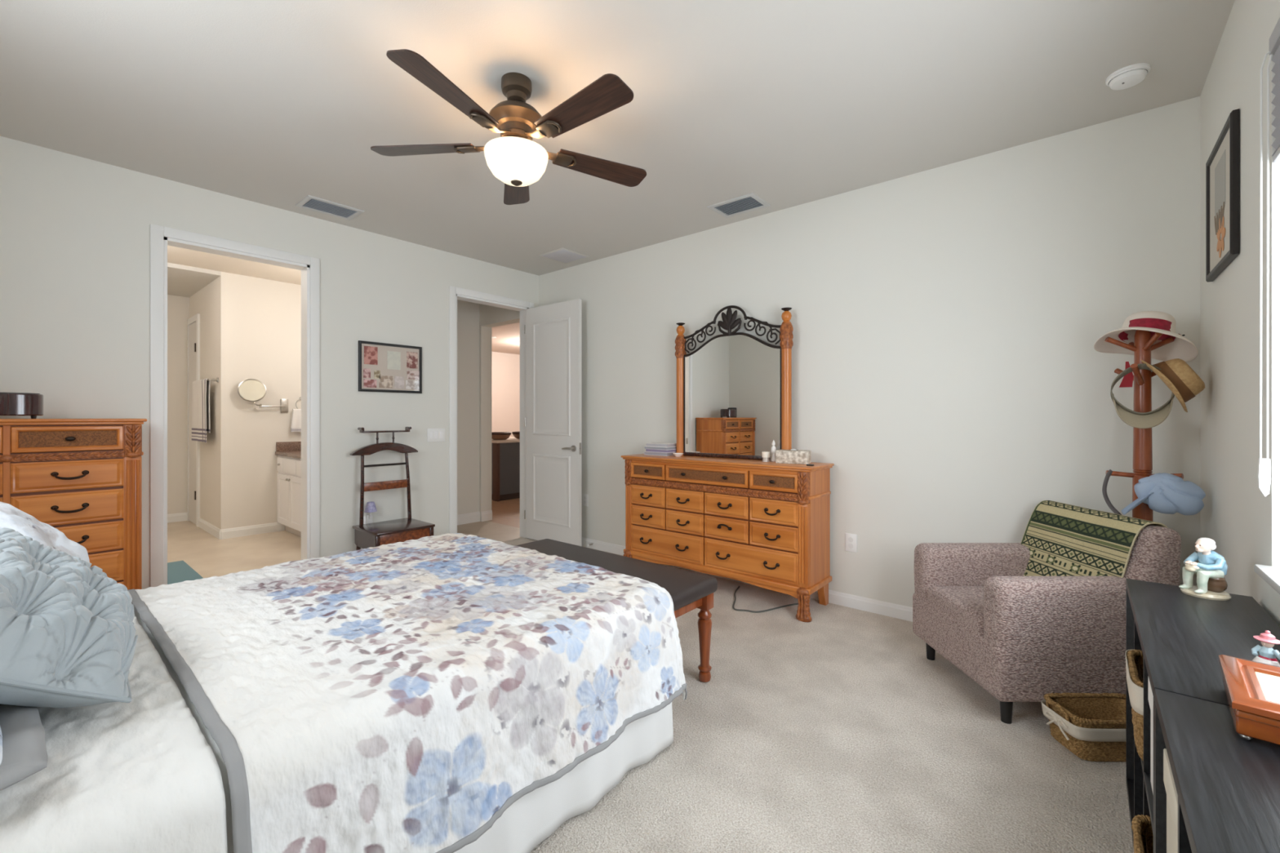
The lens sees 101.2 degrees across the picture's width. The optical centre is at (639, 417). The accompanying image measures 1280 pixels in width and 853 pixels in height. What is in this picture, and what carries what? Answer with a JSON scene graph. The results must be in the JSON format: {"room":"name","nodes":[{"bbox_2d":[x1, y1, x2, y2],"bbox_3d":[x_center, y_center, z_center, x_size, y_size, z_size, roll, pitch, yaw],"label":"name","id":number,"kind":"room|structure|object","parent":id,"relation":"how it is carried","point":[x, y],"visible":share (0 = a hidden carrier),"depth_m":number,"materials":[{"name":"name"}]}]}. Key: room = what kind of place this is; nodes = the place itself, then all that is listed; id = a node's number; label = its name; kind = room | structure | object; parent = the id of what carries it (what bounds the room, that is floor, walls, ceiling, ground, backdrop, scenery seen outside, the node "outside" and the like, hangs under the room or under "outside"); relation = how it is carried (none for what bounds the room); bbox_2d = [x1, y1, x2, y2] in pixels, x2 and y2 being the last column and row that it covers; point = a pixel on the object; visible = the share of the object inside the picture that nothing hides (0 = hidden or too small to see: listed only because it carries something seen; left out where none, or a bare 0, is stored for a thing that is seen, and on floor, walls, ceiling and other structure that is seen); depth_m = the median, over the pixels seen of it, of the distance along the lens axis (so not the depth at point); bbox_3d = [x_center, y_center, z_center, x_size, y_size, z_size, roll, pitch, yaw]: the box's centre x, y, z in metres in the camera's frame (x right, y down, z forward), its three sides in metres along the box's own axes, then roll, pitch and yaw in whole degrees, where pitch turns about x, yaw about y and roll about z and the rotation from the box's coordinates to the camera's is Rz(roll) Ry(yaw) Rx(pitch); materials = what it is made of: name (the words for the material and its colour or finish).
{"room":"bedroom","nodes":[
{"label":"bedroom","id":0,"kind":"room"},
{"bbox_2d":[167,294,189,514],"bbox_3d":[-5.776,-0.119,6.080,0.100,2.740,3.150,0,0,40],"label":"wall","id":1,"kind":"structure","parent":0,"point":[178,307],"depth_m":6.29,"materials":[{"name":"white paint"}]},
{"bbox_2d":[167,511,187,523],"bbox_3d":[-6.104,1.201,5.604,0.014,0.100,2.000,0,0,40],"label":"baseboard","id":2,"kind":"structure","parent":1,"relation":"attached to","point":[173,517],"depth_m":6.28,"materials":[{"name":"white paint"}]},
{"bbox_2d":[189,271,301,529],"bbox_3d":[-4.537,-0.119,6.276,1.540,2.740,1.050,0,0,40],"label":"wall","id":3,"kind":"structure","parent":0,"point":[251,326],"depth_m":5.61,"materials":[{"name":"white paint"}]},
{"bbox_2d":[187,313,199,526],"bbox_3d":[-5.248,0.036,6.169,0.550,2.430,0.032,0,0,40],"label":"door","id":4,"kind":"structure","parent":3,"relation":"in","point":[193,322],"depth_m":6.17,"materials":[{"name":"white paint"}]},
{"bbox_2d":[198,517,221,539],"bbox_3d":[-4.662,1.201,5.686,0.970,0.100,0.014,0,0,40],"label":"baseboard","id":5,"kind":"structure","parent":3,"relation":"attached to","point":[208,527],"depth_m":5.63,"materials":[{"name":"white paint"}]},
{"bbox_2d":[206,377,218,382],"bbox_3d":[-4.705,-0.384,5.682,0.850,0.050,0.074,0,0,40],"label":"towel bar","id":6,"kind":"object","parent":3,"relation":"attached to","point":[216,380],"visible":0.54,"depth_m":5.43,"materials":[{"name":"silver metal"}]},
{"bbox_2d":[191,377,210,442],"bbox_3d":[-4.742,-0.069,5.677,0.725,0.667,0.048,0,0,40],"label":"hand towel","id":7,"kind":"object","parent":6,"relation":"hanging from","point":[201,388],"visible":0.99,"depth_m":5.61,"materials":[{"name":"white fabric"}]},
{"bbox_2d":[221,522,284,539],"bbox_3d":[-3.943,1.201,5.774,0.014,0.100,1.050,0,0,40],"label":"baseboard","id":8,"kind":"structure","parent":3,"relation":"attached to","point":[234,532],"depth_m":5.57,"materials":[{"name":"white paint"}]},
{"bbox_2d":[237,378,288,412],"bbox_3d":[-3.993,-0.225,5.601,0.108,0.352,0.478,0,0,31],"label":"magnifying mirror","id":9,"kind":"object","parent":3,"relation":"attached to","point":[253,390],"visible":1,"depth_m":5.50,"materials":[{"name":"silver metal"}]},
{"bbox_3d":[-3.799,-0.149,5.914,0.054,0.168,0.148,0,0,40],"label":"towel ring","id":10,"kind":"object","parent":3,"relation":"attached to","visible":0},
{"bbox_2d":[290,408,301,431],"bbox_3d":[-3.782,0.037,5.899,0.048,0.258,0.248,0,0,40],"label":"hand towel","id":11,"kind":"object","parent":10,"relation":"hanging from","point":[295,426],"visible":0.47,"depth_m":5.83,"materials":[{"name":"white fabric"}]},
{"bbox_2d":[0,136,538,589],"bbox_3d":[-2.428,-0.119,4.015,0.120,2.740,4.080,0,0,40],"label":"wall","id":12,"kind":"structure","parent":0,"point":[75,230],"depth_m":3.30,"materials":[{"name":"white paint"}]},
{"bbox_2d":[150,223,319,586],"bbox_3d":[-2.757,0.033,3.626,0.156,2.437,0.934,0,0,40],"label":"trim","id":13,"kind":"structure","parent":12,"relation":"attached to","point":[161,237],"depth_m":3.50,"materials":[{"name":"white paint"}]},
{"bbox_2d":[363,515,373,524],"bbox_3d":[-2.179,0.851,4.208,0.008,0.118,0.075,0,0,40],"label":"wall outlet","id":14,"kind":"object","parent":12,"relation":"attached to","point":[364,517],"visible":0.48,"depth_m":4.19,"materials":[{"name":"white plastic"}]},
{"bbox_2d":[364,502,377,524],"bbox_3d":[-2.140,0.768,4.175,0.096,0.185,0.092,0,0,40],"label":"night light","id":15,"kind":"object","parent":12,"relation":"attached to","point":[371,507],"visible":0.9,"depth_m":4.16,"materials":[{"name":"white plastic"}]},
{"bbox_2d":[358,340,422,393],"bbox_3d":[-2.054,-0.404,4.344,0.024,0.400,0.515,0,0,40],"label":"photo frame","id":16,"kind":"object","parent":12,"relation":"attached to","point":[382,366],"visible":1,"depth_m":4.33,"materials":[{"name":"black"}]},
{"bbox_2d":[363,368,370,377],"bbox_3d":[-2.180,-0.349,4.196,0.002,0.075,0.055,0,0,40],"label":"print","id":17,"kind":"object","parent":16,"relation":"on","point":[366,371],"depth_m":4.19},
{"bbox_2d":[363,378,376,387],"bbox_3d":[-2.164,-0.269,4.215,0.002,0.065,0.100,0,0,40],"label":"print","id":18,"kind":"object","parent":16,"relation":"attached to","point":[367,383],"depth_m":4.21},
{"bbox_2d":[364,346,377,364],"bbox_3d":[-2.161,-0.494,4.219,0.002,0.145,0.105,0,0,40],"label":"print","id":19,"kind":"object","parent":16,"relation":"attached to","point":[371,353],"depth_m":4.22},
{"bbox_2d":[373,369,380,378],"bbox_3d":[-2.129,-0.344,4.257,0.002,0.070,0.050,0,0,40],"label":"print","id":20,"kind":"object","parent":16,"relation":"attached to","point":[376,372],"depth_m":4.26},
{"bbox_2d":[378,375,392,388],"bbox_3d":[-2.083,-0.289,4.311,0.002,0.100,0.110,0,0,40],"label":"print","id":21,"kind":"object","parent":16,"relation":"attached to","point":[384,381],"depth_m":4.31},
{"bbox_2d":[386,351,400,369],"bbox_3d":[-2.041,-0.469,4.360,0.002,0.150,0.110,0,0,40],"label":"print","id":22,"kind":"object","parent":16,"relation":"attached to","point":[393,357],"depth_m":4.36},
{"bbox_2d":[394,376,404,388],"bbox_3d":[-2.012,-0.289,4.395,0.002,0.100,0.080,0,0,40],"label":"print","id":23,"kind":"object","parent":16,"relation":"attached to","point":[398,380],"depth_m":4.39},
{"bbox_2d":[406,351,417,368],"bbox_3d":[-1.941,-0.484,4.479,0.002,0.140,0.095,0,0,40],"label":"print","id":24,"kind":"object","parent":16,"relation":"on","point":[411,357],"depth_m":4.48},
{"bbox_2d":[405,380,419,389],"bbox_3d":[-1.938,-0.274,4.482,0.002,0.075,0.120,0,0,40],"label":"print","id":25,"kind":"object","parent":16,"relation":"attached to","point":[410,384],"depth_m":4.48},
{"bbox_2d":[407,370,419,379],"bbox_3d":[-1.935,-0.359,4.486,0.002,0.075,0.110,0,0,40],"label":"print","id":26,"kind":"object","parent":16,"relation":"on","point":[411,375],"depth_m":4.49},
{"bbox_2d":[426,428,444,441],"bbox_3d":[-1.803,0.159,4.652,0.010,0.117,0.165,0,0,40],"label":"light switch","id":27,"kind":"object","parent":12,"relation":"attached to","point":[433,434],"visible":1,"depth_m":4.65,"materials":[{"name":"white plastic"}]},
{"bbox_2d":[448,285,533,538],"bbox_3d":[-1.466,0.033,5.153,0.156,2.437,0.954,0,0,40],"label":"trim","id":28,"kind":"structure","parent":12,"relation":"attached to","point":[455,293],"depth_m":4.79,"materials":[{"name":"white paint"}]},
{"bbox_2d":[524,298,582,546],"bbox_3d":[-0.881,0.067,5.142,0.787,2.345,0.099,0,0,38],"label":"door","id":29,"kind":"structure","parent":12,"relation":"in","point":[553,420],"depth_m":5.12,"materials":[{"name":"white paint"}]},
{"bbox_2d":[457,299,479,515],"bbox_3d":[-2.325,-0.119,5.918,0.120,2.740,1.100,0,0,40],"label":"wall","id":30,"kind":"structure","parent":0,"point":[468,313],"depth_m":6.17,"materials":[{"name":"white paint"}]},
{"bbox_2d":[457,510,492,525],"bbox_3d":[-2.207,1.191,5.930,0.044,0.120,1.230,0,0,40],"label":"baseboard","id":31,"kind":"structure","parent":30,"relation":"attached to","point":[469,517],"depth_m":6.23,"materials":[{"name":"white paint"}]},
{"bbox_2d":[491,351,519,436],"bbox_3d":[-3.688,-0.119,11.648,0.100,2.740,8.050,0,0,40],"label":"wall","id":32,"kind":"structure","parent":0,"point":[505,367],"depth_m":12.24,"materials":[{"name":"beige paint"}]},
{"bbox_2d":[0,0,1235,354],"bbox_3d":[-0.632,-1.519,7.001,11.167,0.140,11.200,0,0,40],"label":"ceiling","id":33,"kind":"structure","parent":0,"point":[277,104],"depth_m":2.43,"materials":[{"name":"white paint"}]},
{"bbox_2d":[294,195,364,220],"bbox_3d":[-2.206,-1.484,3.743,0.260,0.011,0.360,0,0,40],"label":"ceiling vent","id":34,"kind":"object","parent":33,"relation":"in","point":[309,202],"visible":1,"depth_m":3.73,"materials":[{"name":"grey metal"}]},
{"bbox_2d":[370,48,646,204],"bbox_3d":[-0.598,-1.258,2.339,1.210,0.462,1.269,0,0,5],"label":"ceiling fan","id":35,"kind":"object","parent":33,"relation":"hanging from","point":[517,161],"visible":1,"depth_m":2.24,"materials":[{"name":"brown wood"}]},
{"bbox_2d":[538,248,589,263],"bbox_3d":[-0.699,-1.485,4.852,0.330,0.008,0.330,0,0,40],"label":"ceiling panel","id":36,"kind":"object","parent":33,"relation":"attached to","point":[564,255],"visible":1,"depth_m":4.83,"materials":[{"name":"white paint"}]},
{"bbox_2d":[706,192,770,217],"bbox_3d":[0.696,-1.483,3.702,0.355,0.012,0.265,0,0,40],"label":"ceiling vent","id":37,"kind":"object","parent":33,"relation":"in","point":[748,202],"visible":1,"depth_m":3.69,"materials":[{"name":"grey metal"}]},
{"bbox_2d":[1105,62,1151,90],"bbox_3d":[2.117,-1.467,2.281,0.144,0.044,0.144,0,0,40],"label":"smoke detector","id":38,"kind":"object","parent":33,"relation":"attached to","point":[1127,77],"visible":1,"depth_m":2.25,"materials":[{"name":"white plastic"}]},
{"bbox_2d":[167,497,1133,852],"bbox_3d":[-0.651,1.290,7.018,11.117,0.082,11.200,0,0,40],"label":"floor","id":39,"kind":"structure","parent":0,"point":[837,731],"depth_m":1.94,"materials":[{"name":"beige carpet"}]},
{"bbox_2d":[0,418,146,590],"bbox_3d":[-3.167,0.630,2.630,0.498,1.242,0.976,0,0,40],"label":"dresser","id":40,"kind":"object","parent":39,"relation":"on","point":[82,478],"visible":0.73,"depth_m":2.69,"materials":[{"name":"brown wood"}]},
{"bbox_2d":[0,392,43,418],"bbox_3d":[-3.159,-0.056,2.623,0.200,0.129,0.240,0,0,40],"label":"speaker","id":41,"kind":"object","parent":40,"relation":"on","point":[11,403],"visible":0.97,"depth_m":2.60},
{"bbox_2d":[167,560,203,584],"bbox_3d":[-3.717,1.242,3.868,1.200,0.015,0.730,0,0,40],"label":"bath mat","id":42,"kind":"object","parent":39,"relation":"on","point":[178,571],"visible":0.24,"depth_m":4.15,"materials":[{"name":"teal fabric"}]},
{"bbox_2d":[277,455,301,537],"bbox_3d":[-3.074,0.834,5.337,1.900,0.835,0.592,0,0,40],"label":"vanity cabinet","id":43,"kind":"object","parent":39,"relation":"on","point":[289,468],"visible":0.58,"depth_m":5.47,"materials":[{"name":"white wood"}]},
{"bbox_2d":[275,441,301,458],"bbox_3d":[-3.066,0.344,5.338,1.910,0.140,0.580,0,0,40],"label":"countertop","id":44,"kind":"structure","parent":43,"relation":"on","point":[289,449],"depth_m":5.76,"materials":[{"name":"brown stone"}]},
{"bbox_2d":[350,426,435,550],"bbox_3d":[-1.927,0.666,4.116,0.435,1.173,0.520,0,0,40],"label":"stand","id":45,"kind":"object","parent":39,"relation":"on","point":[375,534],"visible":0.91,"depth_m":4.09,"materials":[{"name":"brown wood"}]},
{"bbox_2d":[131,603,673,852],"bbox_3d":[-1.105,0.954,1.742,1.559,0.575,2.058,0,0,40],"label":"bed","id":46,"kind":"object","parent":39,"relation":"on","point":[537,815],"visible":0.11,"depth_m":1.61,"materials":[{"name":"white fabric"}]},
{"bbox_2d":[0,616,227,852],"bbox_3d":[-1.562,0.830,1.204,1.685,0.399,0.666,0,0,40],"label":"sheet","id":47,"kind":"object","parent":46,"relation":"on","point":[141,775],"visible":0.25,"depth_m":0.94,"materials":[{"name":"white fabric"}]},
{"bbox_2d":[0,703,48,790],"bbox_3d":[-1.351,0.577,0.827,0.552,0.115,0.532,0,0,36],"label":"pillow sham","id":48,"kind":"object","parent":47,"relation":"on","point":[23,749],"visible":0.78,"depth_m":0.93,"materials":[{"name":"grey fabric"}]},
{"bbox_2d":[0,726,2,764],"bbox_3d":[-1.351,0.552,0.827,0.460,0.067,0.440,1,1,36],"label":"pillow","id":49,"kind":"object","parent":48,"relation":"on","point":[1,727],"depth_m":0.92,"materials":[{"name":"white fabric"}]},
{"bbox_2d":[0,502,89,562],"bbox_3d":[-1.949,0.416,1.576,0.650,0.366,0.408,0,0,39],"label":"pillow","id":50,"kind":"object","parent":47,"relation":"on","point":[11,517],"visible":0.29,"depth_m":1.59,"materials":[{"name":"white fabric"}]},
{"bbox_2d":[0,527,137,707],"bbox_3d":[-1.464,0.434,1.190,0.750,0.376,0.447,0,0,40],"label":"pillow","id":51,"kind":"object","parent":47,"relation":"on","point":[68,638],"visible":1,"depth_m":1.08,"materials":[{"name":"grey fabric"}]},
{"bbox_2d":[127,533,687,852],"bbox_3d":[-0.868,0.857,2.022,1.717,0.473,1.479,0,0,40],"label":"quilt","id":52,"kind":"object","parent":46,"relation":"on","point":[398,697],"visible":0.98,"depth_m":1.45,"materials":[{"name":"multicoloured fabric"}]},
{"bbox_2d":[491,436,519,501],"bbox_3d":[-1.641,0.798,9.112,1.060,0.905,2.680,0,0,40],"label":"kitchen island","id":53,"kind":"object","parent":39,"relation":"on","point":[505,454],"visible":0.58,"depth_m":7.90,"materials":[{"name":"brown wood"}]},
{"bbox_2d":[491,436,519,443],"bbox_3d":[-1.641,0.366,9.112,1.060,0.040,2.680,0,0,40],"label":"island countertop","id":54,"kind":"structure","parent":53,"relation":"on","point":[511,439],"depth_m":7.91,"materials":[{"name":"beige stone"}]},
{"bbox_2d":[491,431,511,439],"bbox_3d":[-2.148,0.290,8.048,0.344,0.112,0.344,0,0,40],"label":"serving bowl","id":55,"kind":"object","parent":54,"relation":"on","point":[495,435],"visible":0.84,"depth_m":7.92,"materials":[{"name":"brown wood"}]},
{"bbox_2d":[511,431,519,439],"bbox_3d":[-1.864,0.290,8.384,0.344,0.112,0.344,0,0,40],"label":"serving bowl","id":56,"kind":"object","parent":54,"relation":"on","point":[517,434],"visible":0.29,"depth_m":8.25,"materials":[{"name":"brown wood"}]},
{"bbox_2d":[515,538,717,682],"bbox_3d":[-0.233,1.001,2.723,1.250,0.500,0.418,0,0,40],"label":"bench","id":57,"kind":"object","parent":39,"relation":"on","point":[689,591],"visible":0.35,"depth_m":2.48,"materials":[{"name":"grey leather"}]},
{"bbox_2d":[515,538,717,611],"bbox_3d":[-0.233,0.788,2.723,1.250,0.075,0.410,0,0,40],"label":"seat cushion","id":58,"kind":"object","parent":57,"relation":"on","point":[685,588],"depth_m":2.58,"materials":[{"name":"grey leather"}]},
{"bbox_2d":[621,453,834,622],"bbox_3d":[0.558,0.787,3.844,1.572,0.957,0.426,0,0,40],"label":"dresser","id":59,"kind":"object","parent":39,"relation":"on","point":[766,525],"visible":0.93,"depth_m":3.56,"materials":[{"name":"brown wood"}]},
{"bbox_2d":[644,451,675,456],"bbox_3d":[0.172,0.296,4.286,0.235,0.026,0.155,0,0,38],"label":"book","id":60,"kind":"object","parent":59,"relation":"on","point":[649,453],"visible":0.55,"depth_m":4.21,"materials":[{"name":"white paper"}]},
{"bbox_2d":[645,448,676,453],"bbox_3d":[0.179,0.272,4.287,0.225,0.022,0.150,0,0,42],"label":"book","id":61,"kind":"object","parent":60,"relation":"on","point":[646,450],"visible":0.59,"depth_m":4.22,"materials":[{"name":"white paper"}]},
{"bbox_2d":[644,446,676,449],"bbox_3d":[0.170,0.250,4.287,0.230,0.020,0.150,0,0,40],"label":"book","id":62,"kind":"object","parent":61,"relation":"on","point":[646,447],"visible":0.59,"depth_m":4.22,"materials":[{"name":"white paper"}]},
{"bbox_2d":[646,442,676,447],"bbox_3d":[0.176,0.227,4.289,0.215,0.026,0.145,0,0,37],"label":"book","id":63,"kind":"object","parent":62,"relation":"on","point":[652,444],"visible":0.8,"depth_m":4.23,"materials":[{"name":"white paper"}]},
{"bbox_2d":[672,453,683,457],"bbox_3d":[0.297,0.296,4.101,0.088,0.026,0.088,0,0,40],"label":"bowl","id":64,"kind":"object","parent":59,"relation":"on","point":[677,455],"visible":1,"depth_m":4.08,"materials":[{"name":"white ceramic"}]},
{"bbox_2d":[675,305,793,460],"bbox_3d":[0.672,-0.264,3.941,0.996,1.145,0.091,0,0,40],"label":"dresser mirror","id":65,"kind":"object","parent":59,"relation":"on","point":[734,391],"visible":0.93,"depth_m":3.91,"materials":[{"name":"brown wood"}]},
{"bbox_2d":[684,334,780,456],"bbox_3d":[0.672,-0.169,3.941,0.836,0.896,0.008,0,0,40],"label":"mirror glass","id":66,"kind":"object","parent":65,"relation":"on","point":[732,382],"depth_m":3.92,"materials":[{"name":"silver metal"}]},
{"bbox_2d":[760,450,771,462],"bbox_3d":[0.872,0.273,3.635,0.068,0.072,0.068,0,0,40],"label":"candle holder","id":67,"kind":"object","parent":59,"relation":"on","point":[766,455],"visible":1,"depth_m":3.61,"materials":[{"name":"white glass"}]},
{"bbox_2d":[761,451,769,457],"bbox_3d":[0.872,0.260,3.635,0.056,0.038,0.056,0,0,40],"label":"candle","id":68,"kind":"object","parent":67,"relation":"on","point":[764,454],"depth_m":3.61,"materials":[{"name":"white wax"}]},
{"bbox_2d":[770,440,776,462],"bbox_3d":[0.930,0.234,3.658,0.048,0.150,0.048,0,0,40],"label":"statuette","id":69,"kind":"object","parent":59,"relation":"on","point":[773,447],"visible":0.92,"depth_m":3.64,"materials":[{"name":"white ceramic"}]},
{"bbox_2d":[775,448,811,464],"bbox_3d":[1.027,0.262,3.517,0.210,0.095,0.124,0,0,26],"label":"tissue box","id":70,"kind":"object","parent":59,"relation":"on","point":[793,455],"visible":1,"depth_m":3.46,"materials":[{"name":"brown"}]},
{"bbox_2d":[732,586,798,613],"bbox_3d":[0.781,1.245,3.536,0.509,0.010,0.431,0,0,40],"label":"power cord","id":71,"kind":"object","parent":39,"relation":"on","point":[736,589],"visible":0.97,"depth_m":3.42,"materials":[{"name":"grey plastic"}]},
{"bbox_2d":[912,524,1181,724],"bbox_3d":[1.809,0.851,2.440,0.748,0.800,0.716,0,0,0],"label":"armchair","id":72,"kind":"object","parent":39,"relation":"on","point":[1020,637],"visible":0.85,"depth_m":2.10,"materials":[{"name":"grey fabric"}]},
{"bbox_2d":[928,586,983,634],"bbox_3d":[1.676,0.898,2.440,0.468,0.105,0.430,0,0,0],"label":"seat cushion","id":73,"kind":"object","parent":72,"relation":"on","point":[961,608],"depth_m":2.45,"materials":[{"name":"brown fabric"}]},
{"bbox_2d":[1020,500,1168,577],"bbox_3d":[2.052,0.632,2.448,0.279,0.398,0.581,0,0,0],"label":"throw blanket","id":74,"kind":"object","parent":72,"relation":"on","point":[1061,539],"visible":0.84,"depth_m":2.42,"materials":[{"name":"multicoloured fabric"}]},
{"bbox_2d":[1040,693,1125,761],"bbox_3d":[1.753,1.163,1.985,0.377,0.171,0.202,0,0,0],"label":"basket","id":75,"kind":"object","parent":39,"relation":"on","point":[1091,726],"visible":0.69,"depth_m":1.95,"materials":[{"name":"wicker"}]},
{"bbox_2d":[1104,329,1205,521],"bbox_3d":[2.287,0.422,2.349,0.315,1.652,0.269,0,0,40],"label":"coat rack","id":76,"kind":"object","parent":39,"relation":"on","point":[1142,346],"depth_m":2.34,"materials":[{"name":"red wood"}]},
{"bbox_2d":[1102,469,1121,515],"bbox_3d":[2.162,0.348,2.406,0.069,0.216,0.042,0,0,40],"label":"strap","id":77,"kind":"object","parent":76,"relation":"hanging from","point":[1108,473],"visible":0.94,"depth_m":2.41,"materials":[{"name":"grey"}]},
{"bbox_2d":[1119,361,1133,387],"bbox_3d":[2.187,-0.192,2.364,0.048,0.115,0.008,0,0,40],"label":"tag","id":78,"kind":"object","parent":76,"relation":"hanging from","point":[1127,380],"visible":0.75,"depth_m":2.36,"materials":[{"name":"red fabric"}]},
{"bbox_2d":[1110,363,1174,428],"bbox_3d":[2.174,-0.091,2.274,0.204,0.282,0.082,0,0,40],"label":"sun visor","id":79,"kind":"object","parent":76,"relation":"hanging from","point":[1152,419],"visible":0.94,"depth_m":2.26,"materials":[{"name":"brown fabric"}]},
{"bbox_2d":[1093,311,1198,362],"bbox_3d":[2.270,-0.358,2.366,0.303,0.234,0.334,0,0,-10],"label":"sun hat","id":80,"kind":"object","parent":76,"relation":"on","point":[1181,348],"visible":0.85,"depth_m":2.35,"materials":[{"name":"beige wicker"}]},
{"bbox_2d":[1141,358,1204,412],"bbox_3d":[2.298,-0.137,2.281,0.251,0.235,0.225,0,0,-3],"label":"straw hat","id":81,"kind":"object","parent":76,"relation":"hanging from","point":[1182,380],"visible":1,"depth_m":2.19,"materials":[{"name":"brown wicker"}]},
{"bbox_2d":[1125,578,1279,852],"bbox_3d":[1.464,0.901,1.342,0.285,0.700,0.948,0,0,40],"label":"shelf unit","id":82,"kind":"object","parent":39,"relation":"on","point":[1181,637],"visible":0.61,"depth_m":1.36,"materials":[{"name":"black laminate"}]},
{"bbox_2d":[1125,649,1142,759],"bbox_3d":[1.442,0.777,1.356,0.272,0.204,0.301,0,0,40],"label":"storage basket","id":83,"kind":"object","parent":82,"relation":"on","point":[1134,658],"visible":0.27,"depth_m":1.37,"materials":[{"name":"wicker"}]},
{"bbox_2d":[1131,814,1153,852],"bbox_3d":[1.241,1.099,1.117,0.280,0.244,0.295,0,0,40],"label":"storage basket","id":84,"kind":"object","parent":82,"relation":"on","point":[1141,826],"visible":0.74,"depth_m":1.27,"materials":[{"name":"wicker"}]},
{"bbox_2d":[1147,675,1153,795],"bbox_3d":[1.252,0.746,1.107,0.247,0.270,0.228,0,0,40],"label":"storage box","id":85,"kind":"object","parent":82,"relation":"on","point":[1150,697],"visible":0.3,"depth_m":1.23,"materials":[{"name":"white"}]},
{"bbox_2d":[1178,537,1231,600],"bbox_3d":[1.751,0.463,1.628,0.112,0.177,0.108,0,0,0],"label":"figurine","id":86,"kind":"object","parent":82,"relation":"on","point":[1211,568],"visible":1,"depth_m":1.61,"materials":[{"name":"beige ceramic"}]},
{"bbox_2d":[1251,630,1279,666],"bbox_3d":[1.327,0.501,1.103,0.060,0.100,0.073,0,0,-15],"label":"figurine","id":87,"kind":"object","parent":82,"relation":"on","point":[1268,655],"visible":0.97,"depth_m":1.10,"materials":[{"name":"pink ceramic"}]},
{"bbox_2d":[1154,688,1279,852],"bbox_3d":[0.849,0.901,0.614,0.285,0.700,0.948,0,0,40],"label":"shelf unit","id":88,"kind":"object","parent":39,"relation":"on","point":[1228,784],"visible":0.84,"depth_m":0.82,"materials":[{"name":"black laminate"}]},
{"bbox_2d":[1163,748,1177,852],"bbox_3d":[1.039,0.763,0.855,0.247,0.235,0.243,0,0,40],"label":"storage box","id":89,"kind":"object","parent":88,"relation":"on","point":[1169,783],"visible":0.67,"depth_m":0.95,"materials":[{"name":"beige"}]},
{"bbox_2d":[1218,654,1279,745],"bbox_3d":[1.165,0.515,0.919,0.190,0.072,0.246,0,0,44],"label":"box","id":90,"kind":"object","parent":88,"relation":"on","point":[1252,688],"visible":1,"depth_m":0.92,"materials":[{"name":"brown wood"}]},
{"bbox_2d":[1255,671,1279,703],"bbox_3d":[1.165,0.490,0.919,0.104,0.001,0.160,0,0,44],"label":"picture","id":91,"kind":"object","parent":90,"relation":"on","point":[1267,683],"depth_m":0.95},
{"bbox_2d":[479,96,1199,607],"bbox_3d":[0.279,-0.119,4.516,6.567,2.740,0.180,0,0,40],"label":"wall","id":92,"kind":"structure","parent":0,"point":[947,321],"depth_m":3.13,"materials":[{"name":"white paint"}]},
{"bbox_2d":[582,493,587,506],"bbox_3d":[-0.530,0.801,5.075,0.075,0.118,0.008,0,0,40],"label":"wall outlet","id":93,"kind":"object","parent":92,"relation":"attached to","point":[584,496],"visible":1,"depth_m":5.07,"materials":[{"name":"white plastic"}]},
{"bbox_2d":[581,537,912,622],"bbox_3d":[0.762,1.210,3.980,4.797,0.083,0.014,0,0,40],"label":"baseboard","id":94,"kind":"structure","parent":92,"relation":"attached to","point":[884,608],"depth_m":3.45,"materials":[{"name":"white paint"}]},
{"bbox_2d":[844,533,857,552],"bbox_3d":[1.387,0.826,3.455,0.075,0.118,0.008,0,0,40],"label":"wall outlet","id":95,"kind":"object","parent":92,"relation":"attached to","point":[851,540],"visible":1,"depth_m":3.45,"materials":[{"name":"white plastic"}]},
{"bbox_2d":[848,537,853,542],"bbox_3d":[1.386,0.806,3.453,0.033,0.033,0.003,0,0,40],"label":"socket","id":96,"kind":"object","parent":95,"relation":"attached to","point":[850,539],"depth_m":3.45,"materials":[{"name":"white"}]},
{"bbox_2d":[848,543,853,548],"bbox_3d":[1.386,0.846,3.453,0.033,0.033,0.003,0,0,40],"label":"socket","id":97,"kind":"object","parent":95,"relation":"attached to","point":[850,545],"depth_m":3.45,"materials":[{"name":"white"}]},
{"bbox_2d":[1200,0,1279,626],"bbox_3d":[1.347,-0.119,0.825,0.170,2.740,4.080,0,0,40],"label":"wall","id":98,"kind":"structure","parent":0,"point":[1243,524],"depth_m":1.78,"materials":[{"name":"white paint"}]},
{"bbox_2d":[1205,108,1239,282],"bbox_3d":[2.218,-0.814,2.006,0.021,0.500,0.490,0,0,40],"label":"picture frame","id":99,"kind":"object","parent":98,"relation":"attached to","point":[1222,166],"visible":1,"depth_m":1.95,"materials":[{"name":"black wood"}]},
{"bbox_2d":[1253,564,1279,594],"bbox_3d":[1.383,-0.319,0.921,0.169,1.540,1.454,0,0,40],"label":"window sill","id":100,"kind":"structure","parent":98,"relation":"in","point":[1270,575],"depth_m":1.44,"materials":[{"name":"white paint"}]},
{"bbox_2d":[1257,17,1279,497],"bbox_3d":[1.364,-0.427,0.962,0.070,1.315,1.444,0,0,40],"label":"window shade","id":101,"kind":"object","parent":98,"relation":"attached to","point":[1264,474],"visible":1,"depth_m":1.51,"materials":[{"name":"grey"}]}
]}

